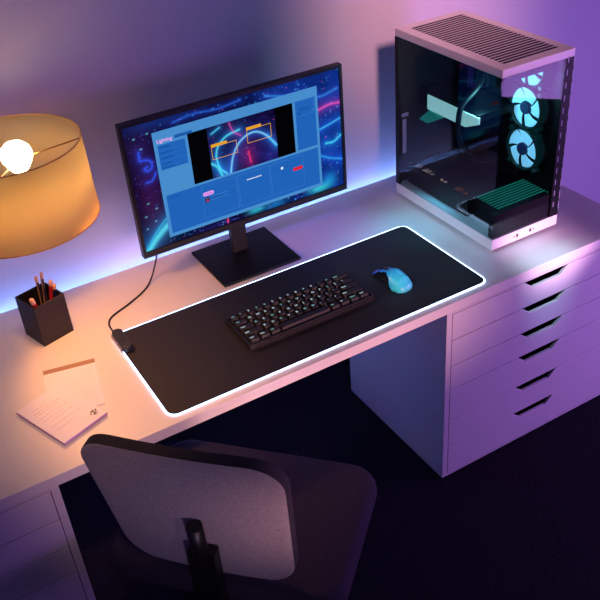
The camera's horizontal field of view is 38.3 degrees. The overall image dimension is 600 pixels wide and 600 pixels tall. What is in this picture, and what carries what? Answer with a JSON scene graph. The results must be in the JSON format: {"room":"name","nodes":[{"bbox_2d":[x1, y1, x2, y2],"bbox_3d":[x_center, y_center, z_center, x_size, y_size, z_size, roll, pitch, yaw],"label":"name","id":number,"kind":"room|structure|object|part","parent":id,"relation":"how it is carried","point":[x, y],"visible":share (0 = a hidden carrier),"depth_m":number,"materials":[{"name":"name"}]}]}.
{"room":"home office","nodes":[
{"label":"home office","id":0,"kind":"room"},
{"bbox_2d":[0,0,599,312],"bbox_3d":[-0.251,-0.594,2.362,4.400,2.100,0.100,-22,38,-23],"label":"wall","id":1,"kind":"structure","parent":0,"point":[97,65],"depth_m":2.32,"materials":[{"name":"paint"}]},
{"bbox_2d":[58,358,599,599],"bbox_3d":[0.608,1.005,1.865,4.400,0.080,3.168,-22,38,-23],"label":"floor","id":2,"kind":"structure","parent":0,"point":[521,520],"depth_m":2.44,"materials":[{"name":"carpet"}]},
{"bbox_2d":[0,486,95,599],"bbox_3d":[-0.890,0.632,2.001,0.675,0.592,0.478,-22,38,-23],"label":"drawer unit","id":3,"kind":"object","parent":2,"relation":"on","point":[41,558],"visible":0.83,"depth_m":1.84,"materials":[{"name":"paint"}]},
{"bbox_3d":[-0.909,0.394,1.831,0.640,0.006,0.470,-22,38,-23],"label":"panel","id":4,"kind":"part","parent":3,"relation":"part of","materials":[{"name":"paint"}]},
{"bbox_3d":[-0.788,0.538,1.690,0.637,0.083,0.009,-22,38,-23],"label":"drawer","id":5,"kind":"part","parent":3,"relation":"part of","materials":[{"name":"paint"}]},
{"bbox_3d":[-0.782,0.608,1.739,0.637,0.084,0.009,-22,38,-23],"label":"drawer","id":6,"kind":"part","parent":3,"relation":"part of","materials":[{"name":"paint"}]},
{"bbox_3d":[-0.776,0.678,1.787,0.637,0.081,0.009,-22,38,-23],"label":"drawer","id":7,"kind":"part","parent":3,"relation":"part of","materials":[{"name":"paint"}]},
{"bbox_3d":[-0.769,0.757,1.842,0.637,0.108,0.009,-22,38,-23],"label":"drawer","id":8,"kind":"part","parent":3,"relation":"part of","materials":[{"name":"paint"}]},
{"bbox_3d":[-0.608,0.517,2.125,0.018,0.586,0.478,-22,38,-23],"label":"panel","id":9,"kind":"part","parent":3,"relation":"part of","materials":[{"name":"paint"}]},
{"bbox_2d":[81,434,376,599],"bbox_3d":[-0.112,0.472,1.914,0.525,0.840,0.514,6,36,16],"label":"swivel chair","id":10,"kind":"object","parent":2,"relation":"on","point":[209,520],"visible":1,"depth_m":1.67,"materials":[{"name":"fabric"}]},
{"bbox_3d":[-0.195,0.398,1.623,0.391,0.374,0.092,6,36,16],"label":"backrest","id":11,"kind":"part","parent":10,"relation":"part of","materials":[{"name":"fabric"}]},
{"bbox_2d":[350,248,599,477],"bbox_3d":[0.560,0.055,2.651,0.675,0.592,0.478,-22,38,-23],"label":"drawer unit","id":12,"kind":"object","parent":2,"relation":"on","point":[457,387],"visible":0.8,"depth_m":2.46,"materials":[{"name":"paint"}]},
{"bbox_2d":[0,175,599,510],"bbox_3d":[-0.237,0.046,2.219,2.368,0.028,0.669,-22,38,-23],"label":"desktop","id":13,"kind":"structure","parent":12,"relation":"on","point":[33,462],"depth_m":2.23,"materials":[{"name":"laminate"}]},
{"bbox_2d":[15,282,73,345],"bbox_3d":[-0.638,0.035,2.159,0.086,0.114,0.086,25,45,36],"label":"pencil cup","id":14,"kind":"object","parent":13,"relation":"on","point":[49,321],"visible":0.97,"depth_m":2.14,"materials":[{"name":"black plastic"}]},
{"bbox_2d":[29,298,37,307],"bbox_3d":[-0.632,0.044,2.120,0.012,0.130,0.038,26,45,37],"label":"pencil","id":15,"kind":"object","parent":14,"relation":"in","point":[31,300],"visible":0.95,"depth_m":2.08,"materials":[{"name":"brown wood"}]},
{"bbox_2d":[34,276,43,303],"bbox_3d":[-0.637,0.009,2.139,0.021,0.164,0.009,24,44,35],"label":"pencil","id":16,"kind":"object","parent":14,"relation":"in","point":[35,277],"visible":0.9,"depth_m":2.11,"materials":[{"name":"brown wood"}]},
{"bbox_2d":[40,272,46,302],"bbox_3d":[-0.632,0.004,2.151,0.009,0.158,0.031,12,38,23],"label":"pencil","id":17,"kind":"object","parent":14,"relation":"in","point":[41,273],"visible":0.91,"depth_m":2.13,"materials":[{"name":"brown wood"}]},
{"bbox_2d":[48,279,52,299],"bbox_3d":[-0.618,0.013,2.152,0.036,0.141,0.010,-22,38,-22],"label":"pencil","id":18,"kind":"object","parent":14,"relation":"in","point":[50,282],"visible":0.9,"depth_m":2.13,"materials":[{"name":"brown wood"}]},
{"bbox_2d":[53,283,55,297],"bbox_3d":[-0.614,0.013,2.163,0.034,0.127,0.009,-5,35,0],"label":"pencil","id":19,"kind":"object","parent":14,"relation":"in","point":[54,284],"visible":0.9,"depth_m":2.13,"materials":[{"name":"brown wood"}]},
{"bbox_2d":[0,114,99,258],"bbox_3d":[-0.703,-0.069,1.940,0.557,0.543,0.339,-22,38,-23],"label":"table lamp","id":20,"kind":"object","parent":13,"relation":"on","point":[48,195],"visible":1,"depth_m":1.81,"materials":[{"name":"fabric"}]},
{"bbox_3d":[-0.608,-0.307,1.856,0.069,0.069,0.069,-22,38,-23],"label":"bulb","id":21,"kind":"part","parent":20,"relation":"part of","materials":[{"name":"white glass"}]},
{"bbox_2d":[16,383,107,444],"bbox_3d":[-0.530,0.251,1.921,0.173,0.008,0.119,22,43,33],"label":"notepad","id":22,"kind":"object","parent":13,"relation":"on","point":[62,414],"visible":1,"depth_m":1.91,"materials":[{"name":"white paper"}]},
{"bbox_2d":[43,358,104,405],"bbox_3d":[-0.526,0.202,2.002,0.122,0.003,0.176,-14,36,-13],"label":"notepad","id":23,"kind":"object","parent":13,"relation":"on","point":[81,378],"visible":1,"depth_m":2.02,"materials":[{"name":"white paper"}]},
{"bbox_2d":[115,62,346,287],"bbox_3d":[-0.142,-0.324,2.303,0.633,0.470,0.213,-22,38,-23],"label":"monitor","id":24,"kind":"object","parent":13,"relation":"on","point":[198,170],"visible":1,"depth_m":2.28,"materials":[{"name":"black plastic"}]},
{"bbox_3d":[-0.195,-0.391,2.234,0.073,0.043,0.001,-22,38,-23],"label":"marker frame","id":25,"kind":"part","parent":24,"relation":"part of","materials":[{"name":"orange"}]},
{"bbox_3d":[-0.182,-0.276,2.354,0.045,0.322,0.022,-22,38,-23],"label":"stem","id":26,"kind":"part","parent":24,"relation":"part of","materials":[{"name":"black plastic"}]},
{"bbox_3d":[-0.142,-0.299,2.331,0.457,0.110,0.001,-22,38,-23],"label":"panel","id":27,"kind":"part","parent":24,"relation":"part of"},
{"bbox_3d":[-0.107,-0.440,2.265,0.072,0.044,0.001,-22,38,-23],"label":"marker frame","id":28,"kind":"part","parent":24,"relation":"part of","materials":[{"name":"orange"}]},
{"bbox_3d":[0.017,-0.475,2.331,0.062,0.140,0.001,-22,38,-23],"label":"panel","id":29,"kind":"part","parent":24,"relation":"part of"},
{"bbox_2d":[108,226,484,415],"bbox_3d":[-0.046,-0.103,2.207,0.905,0.202,0.552,-22,38,-23],"label":"mat","id":30,"kind":"object","parent":13,"relation":"on","point":[188,358],"visible":0.83,"depth_m":2.15,"materials":[{"name":"fabric"}]},
{"bbox_3d":[-0.449,0.108,2.117,0.002,0.012,0.080,-22,38,-23],"label":"clip plate","id":31,"kind":"part","parent":30,"relation":"part of","materials":[{"name":"black plastic"}]},
{"bbox_2d":[225,271,374,351],"bbox_3d":[0.001,0.021,2.169,0.358,0.028,0.136,-22,38,-23],"label":"keyboard","id":32,"kind":"object","parent":30,"relation":"on","point":[257,327],"visible":1,"depth_m":2.15,"materials":[{"name":"black plastic"}]},
{"bbox_2d":[372,266,412,293],"bbox_3d":[0.239,-0.063,2.247,0.061,0.042,0.116,-28,41,-30],"label":"computer mouse","id":33,"kind":"object","parent":30,"relation":"on","point":[397,281],"visible":1,"depth_m":2.22,"materials":[{"name":"blue plastic"}]},
{"bbox_2d":[395,10,575,249],"bbox_3d":[0.490,-0.474,2.399,0.236,0.516,0.436,-22,38,-23],"label":"computer tower","id":34,"kind":"object","parent":13,"relation":"on","point":[482,104],"visible":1,"depth_m":2.39,"materials":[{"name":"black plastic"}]},
{"bbox_3d":[0.382,-0.579,2.546,0.236,0.449,0.016,-22,38,-23],"label":"panel","id":35,"kind":"part","parent":34,"relation":"part of","materials":[{"name":"metal"}]},
{"bbox_3d":[0.400,-0.535,2.420,0.004,0.042,0.135,-22,38,-23],"label":"shroud panel","id":36,"kind":"part","parent":34,"relation":"part of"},
{"bbox_3d":[0.457,-0.484,2.339,0.004,0.042,0.086,-22,38,-23],"label":"shroud panel","id":37,"kind":"part","parent":34,"relation":"part of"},
{"bbox_2d":[412,14,556,63],"bbox_3d":[0.472,-0.684,2.252,0.176,0.001,0.370,-22,38,-23],"label":"vent grille","id":38,"kind":"object","parent":34,"relation":"attached to","point":[495,43],"depth_m":2.24,"materials":[{"name":"metal"}]},
{"bbox_3d":[0.472,-0.676,2.260,0.236,0.022,0.435,-22,38,-23],"label":"panel","id":39,"kind":"part","parent":34,"relation":"part of","materials":[{"name":"white metal"}]},
{"bbox_3d":[0.579,-0.517,2.431,0.030,0.449,0.429,-22,38,-23],"label":"solid panel","id":40,"kind":"part","parent":34,"relation":"part of","materials":[{"name":"glass"}]},
{"bbox_3d":[0.278,0.165,2.523,0.018,0.586,0.478,-22,38,-23],"label":"panel","id":41,"kind":"part","parent":12,"relation":"part of","materials":[{"name":"paint"}]},
{"bbox_3d":[0.696,0.352,2.612,0.637,0.102,0.009,-22,38,-23],"label":"drawer","id":42,"kind":"part","parent":12,"relation":"part of","materials":[{"name":"paint"}]},
{"bbox_3d":[0.582,0.292,2.811,0.640,0.006,0.470,-22,38,-23],"label":"panel","id":43,"kind":"part","parent":12,"relation":"part of","materials":[{"name":"paint"}]},
{"bbox_3d":[0.688,0.268,2.553,0.637,0.100,0.009,-22,38,-23],"label":"drawer","id":44,"kind":"part","parent":12,"relation":"part of","materials":[{"name":"paint"}]},
{"bbox_3d":[0.681,0.180,2.493,0.637,0.108,0.009,-22,38,-23],"label":"drawer","id":45,"kind":"part","parent":12,"relation":"part of","materials":[{"name":"paint"}]},
{"bbox_3d":[0.674,0.101,2.438,0.637,0.081,0.009,-22,38,-23],"label":"drawer","id":46,"kind":"part","parent":12,"relation":"part of","materials":[{"name":"paint"}]},
{"bbox_3d":[0.668,0.031,2.389,0.637,0.084,0.009,-22,38,-23],"label":"drawer","id":47,"kind":"part","parent":12,"relation":"part of","materials":[{"name":"paint"}]},
{"bbox_3d":[0.541,-0.183,2.482,0.640,0.006,0.470,-22,38,-23],"label":"panel","id":48,"kind":"part","parent":12,"relation":"part of","materials":[{"name":"paint"}]},
{"bbox_3d":[0.662,-0.039,2.341,0.637,0.083,0.009,-22,38,-23],"label":"drawer","id":49,"kind":"part","parent":12,"relation":"part of","materials":[{"name":"paint"}]},
{"bbox_2d":[514,396,547,414],"bbox_3d":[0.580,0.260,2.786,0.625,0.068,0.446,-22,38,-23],"label":"handle","id":50,"kind":"object","parent":12,"relation":"attached to","point":[540,407],"depth_m":2.62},
{"bbox_2d":[516,370,550,388],"bbox_3d":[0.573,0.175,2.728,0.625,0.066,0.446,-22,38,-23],"label":"handle","id":51,"kind":"object","parent":12,"relation":"attached to","point":[543,381],"depth_m":2.56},
{"bbox_2d":[519,340,554,359],"bbox_3d":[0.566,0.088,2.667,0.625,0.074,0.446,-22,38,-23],"label":"handle","id":52,"kind":"object","parent":12,"relation":"attached to","point":[546,352],"depth_m":2.50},
{"bbox_2d":[521,317,556,335],"bbox_3d":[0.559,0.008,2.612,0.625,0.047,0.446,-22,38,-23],"label":"handle","id":53,"kind":"object","parent":12,"relation":"attached to","point":[549,328],"depth_m":2.46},
{"bbox_2d":[523,291,560,310],"bbox_3d":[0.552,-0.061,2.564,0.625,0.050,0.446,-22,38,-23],"label":"handle","id":54,"kind":"object","parent":12,"relation":"attached to","point":[553,302],"depth_m":2.41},
{"bbox_2d":[525,266,562,285],"bbox_3d":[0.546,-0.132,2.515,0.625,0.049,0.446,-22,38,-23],"label":"handle","id":55,"kind":"object","parent":12,"relation":"attached to","point":[554,277],"depth_m":2.36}
]}

